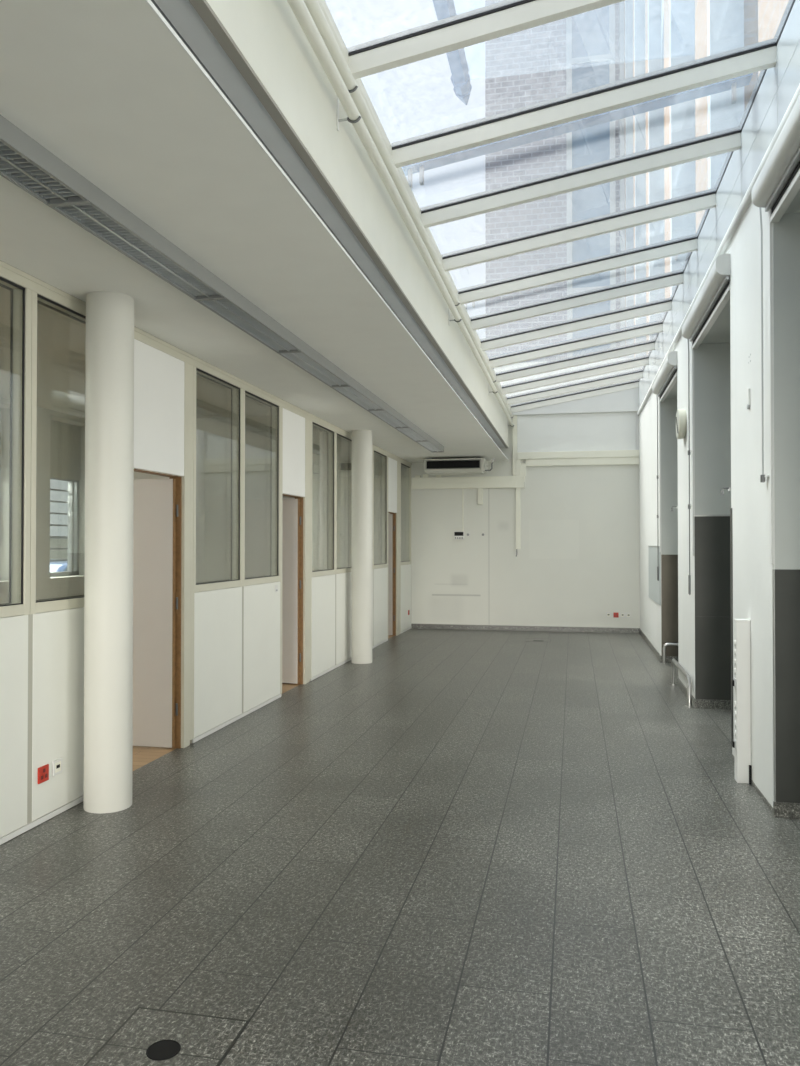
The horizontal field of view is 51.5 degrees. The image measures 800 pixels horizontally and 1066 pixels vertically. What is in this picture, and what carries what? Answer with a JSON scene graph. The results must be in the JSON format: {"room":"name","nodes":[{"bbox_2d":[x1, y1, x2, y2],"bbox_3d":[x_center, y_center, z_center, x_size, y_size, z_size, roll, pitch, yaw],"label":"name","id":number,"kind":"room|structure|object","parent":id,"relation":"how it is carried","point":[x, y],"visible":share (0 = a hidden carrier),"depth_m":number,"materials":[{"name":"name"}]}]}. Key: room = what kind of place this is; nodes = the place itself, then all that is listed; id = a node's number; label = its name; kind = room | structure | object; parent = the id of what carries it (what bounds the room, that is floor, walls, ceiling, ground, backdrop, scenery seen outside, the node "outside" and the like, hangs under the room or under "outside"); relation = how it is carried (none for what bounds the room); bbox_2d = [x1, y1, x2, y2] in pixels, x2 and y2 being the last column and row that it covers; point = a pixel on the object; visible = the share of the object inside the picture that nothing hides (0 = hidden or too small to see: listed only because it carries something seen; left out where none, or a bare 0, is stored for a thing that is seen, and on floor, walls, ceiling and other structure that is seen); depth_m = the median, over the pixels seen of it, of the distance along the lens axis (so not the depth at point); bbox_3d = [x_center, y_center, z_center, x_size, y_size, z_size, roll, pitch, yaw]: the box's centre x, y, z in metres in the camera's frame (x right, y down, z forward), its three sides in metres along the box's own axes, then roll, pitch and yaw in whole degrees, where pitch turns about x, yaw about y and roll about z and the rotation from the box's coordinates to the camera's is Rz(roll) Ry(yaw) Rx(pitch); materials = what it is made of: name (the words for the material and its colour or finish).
{"room":"office atrium","nodes":[
{"label":"office atrium","id":0,"kind":"room"},
{"bbox_2d":[0,397,84,603],"bbox_3d":[-4.334,0.134,6.944,0.320,3.000,17.830,0,-1,12],"label":"wall","id":1,"kind":"structure","parent":0,"point":[47,587],"depth_m":8.79,"materials":[{"name":"paint"}]},
{"bbox_2d":[0,408,1,469],"bbox_3d":[-4.241,-0.405,7.861,0.110,1.760,1.250,0,-1,12],"label":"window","id":2,"kind":"structure","parent":1,"relation":"in","point":[0,408],"depth_m":8.45,"materials":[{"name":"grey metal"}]},
{"bbox_2d":[50,420,80,576],"bbox_3d":[-3.920,-0.387,9.403,0.110,1.760,0.880,0,-1,12],"label":"window","id":3,"kind":"structure","parent":1,"relation":"in","point":[65,439],"depth_m":9.66,"materials":[{"name":"white glass"}]},
{"bbox_2d":[50,420,80,479],"bbox_3d":[-3.873,-0.942,9.400,0.015,0.630,0.860,0,-1,12],"label":"roller blind","id":4,"kind":"object","parent":3,"relation":"attached to","point":[65,439],"depth_m":9.53,"materials":[{"name":"fabric"}]},
{"bbox_2d":[0,286,347,453],"bbox_3d":[-3.140,-1.387,6.714,2.920,0.065,17.830,0,-1,12],"label":"ceiling","id":5,"kind":"structure","parent":0,"point":[61,339],"depth_m":7.24,"materials":[{"name":"paint"}]},
{"bbox_2d":[0,260,411,844],"bbox_3d":[-1.657,0.125,6.399,0.109,3.005,17.854,0,-1,12],"label":"wall","id":6,"kind":"structure","parent":0,"point":[231,631],"depth_m":6.42,"materials":[{"name":"white paint"}]},
{"bbox_2d":[0,277,24,606],"bbox_3d":[-2.153,-0.475,4.038,0.080,1.711,0.901,0,-1,12],"label":"window","id":7,"kind":"structure","parent":6,"relation":"in","point":[1,278],"depth_m":4.46,"materials":[{"name":"beige metal"}]},
{"bbox_2d":[38,764,48,783],"bbox_3d":[-1.973,1.333,4.592,0.012,0.088,0.088,0,-1,12],"label":"wall socket","id":8,"kind":"object","parent":6,"relation":"attached to","point":[43,772],"visible":1,"depth_m":4.59,"materials":[{"name":"red plastic"}]},
{"bbox_2d":[52,758,61,775],"bbox_3d":[-1.947,1.329,4.716,0.012,0.084,0.084,0,-1,12],"label":"socket","id":9,"kind":"object","parent":6,"relation":"attached to","point":[56,764],"visible":1,"depth_m":4.71,"materials":[{"name":"white plastic"}]},
{"bbox_2d":[36,294,85,602],"bbox_3d":[-1.952,-0.463,5.002,0.080,1.711,0.901,0,-1,12],"label":"window","id":10,"kind":"structure","parent":6,"relation":"in","point":[38,295],"depth_m":4.84,"materials":[{"name":"beige metal"}]},
{"bbox_2d":[133,339,184,747],"bbox_3d":[-2.101,0.160,5.979,0.786,2.925,0.790,0,-1,12],"label":"door","id":11,"kind":"structure","parent":6,"relation":"in","point":[158,375],"depth_m":6.26,"materials":[{"name":"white wood"}]},
{"bbox_2d":[196,368,239,584],"bbox_3d":[-1.550,-0.440,6.930,0.080,1.711,0.901,0,-1,12],"label":"window","id":12,"kind":"structure","parent":6,"relation":"in","point":[206,373],"depth_m":7.35,"materials":[{"name":"beige metal"}]},
{"bbox_2d":[245,391,278,578],"bbox_3d":[-1.349,-0.428,7.894,0.080,1.711,0.901,0,-1,12],"label":"window","id":13,"kind":"structure","parent":6,"relation":"in","point":[245,391],"depth_m":8.32,"materials":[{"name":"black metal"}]},
{"bbox_2d":[245,408,304,683],"bbox_3d":[-1.504,0.194,8.845,0.786,2.925,0.735,0,-1,12],"label":"door","id":14,"kind":"structure","parent":6,"relation":"in","point":[257,511],"depth_m":9.10,"materials":[{"name":"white wood"}]},
{"bbox_2d":[312,422,333,571],"bbox_3d":[-0.947,-0.405,9.823,0.080,1.711,0.901,0,-1,12],"label":"window","id":15,"kind":"structure","parent":6,"relation":"in","point":[312,422],"depth_m":10.25,"materials":[{"name":"black metal"}]},
{"bbox_2d":[337,433,351,568],"bbox_3d":[-0.746,-0.394,10.787,0.080,1.711,0.901,0,-1,12],"label":"window","id":16,"kind":"structure","parent":6,"relation":"in","point":[337,433],"depth_m":11.21,"materials":[{"name":"clear glass"}]},
{"bbox_2d":[374,451,386,564],"bbox_3d":[-0.344,-0.370,12.715,0.080,1.711,0.901,0,-1,12],"label":"window","id":17,"kind":"structure","parent":6,"relation":"in","point":[374,451],"depth_m":13.15,"materials":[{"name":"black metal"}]},
{"bbox_2d":[388,457,396,635],"bbox_3d":[-0.503,0.252,13.644,0.786,2.925,0.690,0,-1,12],"label":"door","id":18,"kind":"structure","parent":6,"relation":"in","point":[392,464],"depth_m":13.87,"materials":[{"name":"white wood"}]},
{"bbox_2d":[134,416,294,582],"bbox_3d":[-2.340,0.173,9.578,2.510,2.985,0.100,0,-1,12],"label":"wall","id":19,"kind":"structure","parent":0,"point":[213,435],"depth_m":9.48,"materials":[{"name":"paint"}]},
{"bbox_2d":[0,0,507,462],"bbox_3d":[-0.751,-1.390,6.215,1.760,0.020,17.828,0,-1,12],"label":"ceiling","id":20,"kind":"structure","parent":0,"point":[105,87],"depth_m":3.75,"materials":[{"name":"paint"}]},
{"bbox_2d":[0,115,90,206],"bbox_3d":[-1.478,-1.381,2.711,0.193,0.084,1.352,0,-1,12],"label":"ceiling light","id":21,"kind":"object","parent":20,"relation":"attached to","point":[24,162],"visible":1,"depth_m":3.12,"materials":[{"name":"grey paint"}]},
{"bbox_2d":[51,182,225,300],"bbox_3d":[-1.204,-1.365,4.023,0.193,0.084,1.352,0,-1,12],"label":"ceiling light","id":22,"kind":"object","parent":20,"relation":"attached to","point":[104,218],"visible":0.96,"depth_m":3.88,"materials":[{"name":"grey paint"}]},
{"bbox_2d":[197,284,301,353],"bbox_3d":[-0.931,-1.349,5.335,0.193,0.084,1.352,0,-1,12],"label":"ceiling light","id":23,"kind":"object","parent":20,"relation":"attached to","point":[236,309],"visible":0.94,"depth_m":5.23,"materials":[{"name":"grey paint"}]},
{"bbox_2d":[279,341,350,387],"bbox_3d":[-0.658,-1.333,6.646,0.193,0.084,1.352,0,-1,12],"label":"ceiling light","id":24,"kind":"object","parent":20,"relation":"attached to","point":[309,360],"visible":0.92,"depth_m":6.57,"materials":[{"name":"grey paint"}]},
{"bbox_2d":[145,0,507,459],"bbox_3d":[0.101,-1.389,5.977,0.005,0.014,17.710,0,-1,12],"label":"strip","id":25,"kind":"object","parent":20,"relation":"attached to","point":[149,2],"visible":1,"depth_m":3.12,"materials":[{"name":"white paint"}]},
{"bbox_2d":[332,377,384,410],"bbox_3d":[-0.384,-1.317,7.958,0.193,0.084,1.352,0,-1,12],"label":"ceiling light","id":26,"kind":"object","parent":20,"relation":"attached to","point":[357,393],"visible":0.94,"depth_m":7.90,"materials":[{"name":"grey paint"}]},
{"bbox_2d":[368,403,409,428],"bbox_3d":[-0.111,-1.302,9.270,0.193,0.084,1.352,0,-1,12],"label":"ceiling light","id":27,"kind":"object","parent":20,"relation":"attached to","point":[390,416],"visible":0.89,"depth_m":9.24,"materials":[{"name":"grey paint"}]},
{"bbox_2d":[396,421,428,441],"bbox_3d":[0.163,-1.286,10.581,0.193,0.084,1.352,0,-1,12],"label":"ceiling light","id":28,"kind":"object","parent":20,"relation":"attached to","point":[415,433],"visible":0.89,"depth_m":10.58,"materials":[{"name":"grey paint"}]},
{"bbox_2d":[416,436,443,451],"bbox_3d":[0.436,-1.270,11.893,0.193,0.084,1.352,0,-1,12],"label":"ceiling light","id":29,"kind":"object","parent":20,"relation":"attached to","point":[432,445],"visible":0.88,"depth_m":11.90,"materials":[{"name":"grey paint"}]},
{"bbox_2d":[424,457,494,474],"bbox_3d":[1.046,-1.152,14.225,1.194,0.262,0.550,0,-1,12],"label":"air conditioner","id":30,"kind":"object","parent":20,"relation":"attached to","point":[459,466],"visible":1,"depth_m":14.02,"materials":[{"name":"paint"}]},
{"bbox_2d":[426,460,479,467],"bbox_3d":[0.892,-1.159,13.998,0.900,0.120,0.018,0,-1,12],"label":"grille","id":31,"kind":"object","parent":30,"relation":"attached to","point":[429,463],"depth_m":14.01,"materials":[{"name":"black plastic"}]},
{"bbox_2d":[31,0,497,445],"bbox_3d":[-2.346,-1.731,6.604,4.720,0.680,18.330,0,-1,12],"label":"roof slab","id":32,"kind":"structure","parent":0,"point":[153,1],"depth_m":3.66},
{"bbox_2d":[206,0,510,445],"bbox_3d":[0.054,-1.985,6.055,0.205,0.715,17.830,0,-1,12],"label":"beam","id":33,"kind":"structure","parent":32,"relation":"attached to","point":[267,33],"depth_m":4.12,"materials":[{"name":"beige paint"}]},
{"bbox_2d":[154,0,504,446],"bbox_3d":[0.008,-1.642,6.061,0.120,0.020,17.830,0,-1,12],"label":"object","id":34,"kind":"structure","parent":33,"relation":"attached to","point":[183,16],"depth_m":3.62,"materials":[{"name":"white metal"}]},
{"bbox_2d":[189,0,507,447],"bbox_3d":[0.088,-1.620,6.044,0.044,0.013,17.830,0,-1,12],"label":"flange","id":35,"kind":"object","parent":33,"relation":"attached to","point":[202,7],"visible":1,"depth_m":3.59,"materials":[{"name":"grey metal"}]},
{"bbox_2d":[336,86,360,130],"bbox_3d":[-0.248,-2.082,4.030,0.124,0.240,0.024,0,-1,12],"label":"bracket","id":36,"kind":"object","parent":33,"relation":"attached to","point":[338,120],"visible":0.7,"depth_m":4.03,"materials":[{"name":"white metal"}]},
{"bbox_2d":[287,0,514,426],"bbox_3d":[0.193,-2.003,6.021,0.056,0.056,17.720,0,-1,12],"label":"pipe","id":37,"kind":"object","parent":36,"relation":"attached to","point":[298,7],"visible":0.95,"depth_m":4.37,"materials":[{"name":"metal"}]},
{"bbox_2d":[303,0,513,418],"bbox_3d":[0.176,-2.153,6.027,0.056,0.056,17.720,0,-1,12],"label":"pipe","id":38,"kind":"object","parent":36,"relation":"attached to","point":[313,6],"visible":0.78,"depth_m":4.66,"materials":[{"name":"metal"}]},
{"bbox_2d":[448,303,461,325],"bbox_3d":[0.509,-2.038,7.662,0.124,0.240,0.024,0,-1,12],"label":"bracket","id":39,"kind":"object","parent":33,"relation":"attached to","point":[458,303],"visible":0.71,"depth_m":7.66,"materials":[{"name":"metal"}]},
{"bbox_2d":[347,0,794,412],"bbox_3d":[1.310,-2.485,6.270,2.239,0.519,16.900,0,-1,12],"label":"skylight","id":40,"kind":"object","parent":33,"relation":"on","point":[506,17],"visible":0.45,"depth_m":5.92,"materials":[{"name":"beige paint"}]},
{"bbox_2d":[464,255,677,308],"bbox_3d":[1.699,-2.586,8.381,2.280,0.526,0.120,0,-1,12],"label":"bar","id":41,"kind":"object","parent":40,"relation":"on","point":[676,256],"visible":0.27,"depth_m":8.56,"materials":[{"name":"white metal"}]},
{"bbox_2d":[488,321,655,357],"bbox_3d":[2.307,-2.551,11.298,2.280,0.526,0.120,0,-1,12],"label":"bar","id":42,"kind":"object","parent":40,"relation":"on","point":[653,321],"visible":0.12,"depth_m":11.22,"materials":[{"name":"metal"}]},
{"bbox_2d":[401,73,752,187],"bbox_3d":[1.087,-2.622,5.444,2.280,0.526,0.120,0,-1,12],"label":"bar","id":43,"kind":"object","parent":40,"relation":"on","point":[732,84],"visible":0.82,"depth_m":5.42,"materials":[{"name":"white metal"}]},
{"bbox_2d":[642,0,792,368],"bbox_3d":[2.614,-2.766,5.531,0.625,0.075,17.830,0,-1,12],"label":"flashing","id":44,"kind":"object","parent":40,"relation":"attached to","point":[789,4],"visible":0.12,"depth_m":5.50,"materials":[{"name":"white metal"}]},
{"bbox_2d":[312,453,380,570],"bbox_3d":[-1.538,0.219,13.425,2.510,2.985,0.100,0,-1,12],"label":"window panes","id":45,"kind":"structure","parent":0,"point":[319,461],"depth_m":13.27,"materials":[{"name":"glass"}]},
{"bbox_2d":[0,628,799,1065],"bbox_3d":[-0.819,1.700,6.218,7.650,0.150,17.880,0,-1,12],"label":"floor","id":46,"kind":"structure","parent":0,"point":[450,847],"depth_m":3.79,"materials":[{"name":"tile"}]},
{"bbox_2d":[83,291,133,813],"bbox_3d":[-1.720,0.107,4.908,0.272,3.005,0.272,0,-1,12],"label":"round column","id":47,"kind":"structure","parent":46,"relation":"on","point":[109,360],"depth_m":4.79,"materials":[{"name":"paint"}]},
{"bbox_2d":[84,1007,248,1065],"bbox_3d":[-0.724,1.583,2.522,0.391,0.014,0.426,0,-1,12],"label":"floor hatch","id":48,"kind":"object","parent":46,"relation":"in","point":[149,1036],"visible":1,"depth_m":2.58,"materials":[{"name":"stone"}]},
{"bbox_2d":[351,430,371,663],"bbox_3d":[-0.494,0.177,10.786,0.272,3.005,0.272,0,-1,12],"label":"round column","id":49,"kind":"structure","parent":46,"relation":"on","point":[361,527],"depth_m":10.67,"materials":[{"name":"paint"}]},
{"bbox_2d":[525,638,550,641],"bbox_3d":[2.198,1.713,13.220,0.400,0.012,0.400,0,-1,12],"label":"floor hatch","id":50,"kind":"object","parent":46,"relation":"in","point":[526,639],"visible":0.95,"depth_m":13.19,"materials":[{"name":"metal"}]},
{"bbox_2d":[661,643,677,663],"bbox_3d":[3.630,1.544,10.625,0.559,0.269,0.084,0,-1,12],"label":"rail","id":51,"kind":"object","parent":46,"relation":"on","point":[666,644],"visible":0.42,"depth_m":10.65,"materials":[{"name":"metal"}]},
{"bbox_2d":[669,658,692,707],"bbox_3d":[2.870,1.508,8.486,0.090,0.292,1.370,0,-1,12],"label":"rail","id":52,"kind":"object","parent":46,"relation":"on","point":[674,662],"visible":0.99,"depth_m":8.07,"materials":[{"name":"metal"}]},
{"bbox_2d":[732,619,750,783],"bbox_3d":[2.219,1.089,5.403,0.103,1.052,0.094,0,-1,12],"label":"column","id":53,"kind":"structure","parent":46,"relation":"on","point":[741,743],"depth_m":5.36,"materials":[{"name":"white metal"}]},
{"bbox_2d":[749,765,751,784],"bbox_3d":[2.251,1.554,5.335,0.013,0.120,0.017,0,-1,12],"label":"wedge","id":54,"kind":"object","parent":46,"relation":"on","point":[750,766],"visible":1,"depth_m":5.33,"materials":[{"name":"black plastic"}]},
{"bbox_2d":[388,358,642,627],"bbox_3d":[1.025,-0.643,15.097,7.650,4.750,0.300,0,-1,12],"label":"wall","id":55,"kind":"structure","parent":0,"point":[577,561],"depth_m":14.66,"materials":[{"name":"paint"}]},
{"bbox_2d":[454,489,463,539],"bbox_3d":[1.060,-0.338,14.918,0.180,0.915,0.029,0,-1,12],"label":"thermostat","id":56,"kind":"object","parent":55,"relation":"attached to","point":[457,535],"visible":1,"depth_m":14.90,"materials":[{"name":"white plastic"}]},
{"bbox_2d":[411,476,524,488],"bbox_3d":[1.211,-0.901,14.877,2.045,0.210,0.062,0,-1,12],"label":"duct","id":57,"kind":"object","parent":55,"relation":"attached to","point":[488,481],"visible":1,"depth_m":14.85,"materials":[{"name":"beige plastic"}]},
{"bbox_2d":[478,488,482,503],"bbox_3d":[1.436,-0.654,14.838,0.090,0.285,0.040,0,-1,12],"label":"stub","id":58,"kind":"object","parent":55,"relation":"attached to","point":[480,490],"visible":1,"depth_m":14.82,"materials":[{"name":"beige plastic"}]},
{"bbox_2d":[512,415,516,475],"bbox_3d":[2.037,-1.550,14.721,0.080,1.075,0.045,0,-1,12],"label":"strip","id":59,"kind":"object","parent":55,"relation":"attached to","point":[514,419],"visible":0.8,"depth_m":14.70,"materials":[{"name":"beige plastic"}]},
{"bbox_2d":[516,488,520,556],"bbox_3d":[2.090,-0.189,14.698,0.084,1.217,0.035,0,-1,12],"label":"duct","id":60,"kind":"object","parent":55,"relation":"attached to","point":[518,536],"visible":1,"depth_m":14.68,"materials":[{"name":"beige plastic"}]},
{"bbox_2d":[516,459,525,475],"bbox_3d":[2.142,-1.156,14.692,0.175,0.295,0.050,0,-1,12],"label":"duct elbow","id":61,"kind":"object","parent":55,"relation":"attached to","point":[520,467],"visible":1,"depth_m":14.67,"materials":[{"name":"beige plastic"}]},
{"bbox_2d":[411,624,638,632],"bbox_3d":[2.163,1.684,14.671,4.000,0.085,0.015,0,-1,12],"label":"baseboard","id":62,"kind":"structure","parent":55,"relation":"attached to","point":[419,626],"depth_m":14.65,"materials":[{"name":"stone"}]},
{"bbox_2d":[512,409,638,414],"bbox_3d":[3.048,-2.106,14.502,2.180,0.030,0.075,0,-1,12],"label":"ledge","id":63,"kind":"object","parent":55,"relation":"attached to","point":[631,410],"visible":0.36,"depth_m":14.47,"materials":[{"name":"white paint"}]},
{"bbox_2d":[513,387,638,412],"bbox_3d":[3.050,-2.350,14.517,2.180,0.470,0.050,0,-1,12],"label":"board","id":64,"kind":"object","parent":55,"relation":"attached to","point":[628,399],"visible":0.57,"depth_m":14.40,"materials":[{"name":"white paint"}]},
{"bbox_2d":[517,412,635,451],"bbox_3d":[3.076,-1.758,14.524,2.030,0.661,0.012,0,-1,12],"label":"board","id":65,"kind":"object","parent":55,"relation":"attached to","point":[615,430],"visible":1,"depth_m":14.51,"materials":[{"name":"white paint"}]},
{"bbox_2d":[517,450,638,465],"bbox_3d":[3.095,-1.303,14.487,2.085,0.245,0.065,0,-1,12],"label":"duct","id":66,"kind":"object","parent":55,"relation":"attached to","point":[610,457],"visible":1,"depth_m":14.45,"materials":[{"name":"beige plastic"}]},
{"bbox_2d":[636,411,638,449],"bbox_3d":[4.094,-1.760,14.297,0.050,0.665,0.040,0,-1,12],"label":"strip","id":67,"kind":"object","parent":55,"relation":"attached to","point":[637,417],"visible":0.86,"depth_m":14.28,"materials":[{"name":"white paint"}]},
{"bbox_2d":[639,164,799,806],"bbox_3d":[2.587,-0.584,5.510,0.580,4.400,17.830,0,-1,12],"label":"wall","id":68,"kind":"structure","parent":0,"point":[752,568],"depth_m":5.54,"materials":[{"name":"white paint"}]},
{"bbox_2d":[648,545,660,604],"bbox_3d":[3.563,0.565,11.642,0.018,0.780,1.640,0,-1,12],"label":"panel","id":69,"kind":"object","parent":68,"relation":"attached to","point":[654,551],"visible":1,"depth_m":11.53,"materials":[{"name":"grey paint"}]},
{"bbox_2d":[652,351,676,580],"bbox_3d":[3.196,-0.677,10.014,0.135,2.595,1.964,0,-1,12],"label":"roller shutter","id":70,"kind":"object","parent":68,"relation":"attached to","point":[665,375],"visible":0.94,"depth_m":10.23,"materials":[{"name":"paint"}]},
{"bbox_2d":[661,555,677,655],"bbox_3d":[3.653,0.937,10.715,0.534,1.315,0.008,0,-1,12],"label":"sheet","id":71,"kind":"object","parent":68,"relation":"attached to","point":[669,563],"visible":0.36,"depth_m":10.74,"materials":[{"name":"brown metal"}]},
{"bbox_2d":[676,409,686,438],"bbox_3d":[2.864,-1.113,8.467,0.082,0.310,0.310,0,-1,12],"label":"wall lamp","id":72,"kind":"object","parent":68,"relation":"attached to","point":[681,417],"visible":1,"depth_m":8.35,"materials":[{"name":"white plastic"}]},
{"bbox_2d":[682,254,729,594],"bbox_3d":[2.569,-0.713,7.004,0.135,2.595,2.054,0,-1,12],"label":"roller shutter","id":73,"kind":"object","parent":68,"relation":"attached to","point":[717,279],"visible":0.97,"depth_m":7.00,"materials":[{"name":"paint"}]},
{"bbox_2d":[694,515,730,699],"bbox_3d":[3.034,0.693,7.749,0.534,1.730,0.013,0,-1,12],"label":"wall panel","id":74,"kind":"object","parent":68,"relation":"attached to","point":[712,532],"visible":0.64,"depth_m":7.77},
{"bbox_2d":[660,270,773,565],"bbox_3d":[2.762,-0.781,7.780,0.003,2.010,6.220,0,-1,12],"label":"bead","id":75,"kind":"object","parent":68,"relation":"attached to","point":[772,270],"visible":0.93,"depth_m":4.74,"materials":[{"name":"white paint"}]},
{"bbox_2d":[637,84,799,415],"bbox_3d":[2.281,-2.151,5.567,0.035,0.065,17.780,0,-1,12],"label":"ledge","id":76,"kind":"object","parent":68,"relation":"attached to","point":[747,198],"visible":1,"depth_m":5.72,"materials":[{"name":"white paint"}]},
{"bbox_2d":[639,0,799,407],"bbox_3d":[2.308,-2.448,5.591,0.019,0.540,17.830,0,-1,12],"label":"window","id":77,"kind":"structure","parent":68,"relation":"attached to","point":[779,84],"depth_m":5.58,"materials":[{"name":"clear glass"}]},
{"bbox_2d":[639,628,799,818],"bbox_3d":[3.060,1.603,7.881,0.552,0.085,12.944,0,-1,12],"label":"baseboard","id":78,"kind":"structure","parent":68,"relation":"attached to","point":[779,809],"depth_m":7.74,"materials":[{"name":"stone"}]},
{"bbox_2d":[720,487,730,494],"bbox_3d":[2.372,-0.305,6.056,0.066,0.056,0.062,0,-1,12],"label":"bracket","id":79,"kind":"object","parent":68,"relation":"attached to","point":[728,488],"visible":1,"depth_m":6.03,"materials":[{"name":"white plastic"}]},
{"bbox_2d":[661,190,799,616],"bbox_3d":[2.508,-0.102,5.225,0.531,3.430,11.250,0,-1,12],"label":"lining","id":80,"kind":"object","parent":68,"relation":"attached to","point":[712,371],"visible":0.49,"depth_m":6.61,"materials":[{"name":"white paint"}]},
{"bbox_2d":[730,508,732,743],"bbox_3d":[2.475,0.672,5.953,0.186,1.700,0.051,0,-1,12],"label":"guard","id":81,"kind":"object","parent":68,"relation":"attached to","point":[731,542],"visible":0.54,"depth_m":5.96,"materials":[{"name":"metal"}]},
{"bbox_2d":[747,388,749,408],"bbox_3d":[2.252,-0.865,5.364,0.016,0.131,0.050,0,-1,12],"label":"wall sensor","id":82,"kind":"object","parent":68,"relation":"attached to","point":[748,390],"visible":1,"depth_m":5.34,"materials":[{"name":"white plastic"}]},
{"bbox_2d":[751,95,799,563],"bbox_3d":[1.924,-0.940,3.913,0.135,2.215,2.054,0,-1,12],"label":"roller shutter","id":83,"kind":"object","parent":68,"relation":"attached to","point":[784,156],"visible":1,"depth_m":4.58,"materials":[{"name":"paint"}]},
{"bbox_2d":[772,569,799,802],"bbox_3d":[2.388,0.864,4.661,0.541,1.315,0.030,0,-1,12],"label":"wall panel","id":84,"kind":"object","parent":68,"relation":"attached to","point":[785,582],"visible":1,"depth_m":4.70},
{"label":"outside","id":85,"kind":"structure","parent":0,"visible":0},
{"bbox_2d":[485,0,788,362],"bbox_3d":[6.910,-13.337,9.447,14.260,30.000,39.000,0,-1,12],"label":"brick building","id":86,"kind":"structure","parent":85,"point":[625,39],"depth_m":21.41,"materials":[{"name":"brick"}]},
{"bbox_2d":[432,0,471,104],"bbox_3d":[1.327,-5.691,6.560,2.890,0.300,8.250,0,-1,12],"label":"glass canopy","id":87,"kind":"object","parent":86,"relation":"attached to","point":[460,78],"visible":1,"depth_m":9.88,"materials":[{"name":"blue glass"}]},
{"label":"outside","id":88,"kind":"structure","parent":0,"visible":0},
{"bbox_3d":[-18.387,2.067,24.239,34.100,0.150,80.000,0,-1,12],"label":"ground","id":89,"kind":"structure","parent":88,"visible":0},
{"bbox_2d":[50,559,66,571],"bbox_3d":[-5.931,1.156,13.682,1.680,1.418,4.194,0,-1,12],"label":"parked car","id":90,"kind":"object","parent":89,"relation":"on","point":[55,566],"visible":0.02,"depth_m":12.98,"materials":[{"name":"blue paint"}]},
{"bbox_2d":[50,538,67,558],"bbox_3d":[-16.550,1.187,39.190,0.500,1.970,70.000,0,-1,12],"label":"wall","id":91,"kind":"structure","parent":89,"relation":"on","point":[54,542],"depth_m":39.55,"materials":[{"name":"paint"}]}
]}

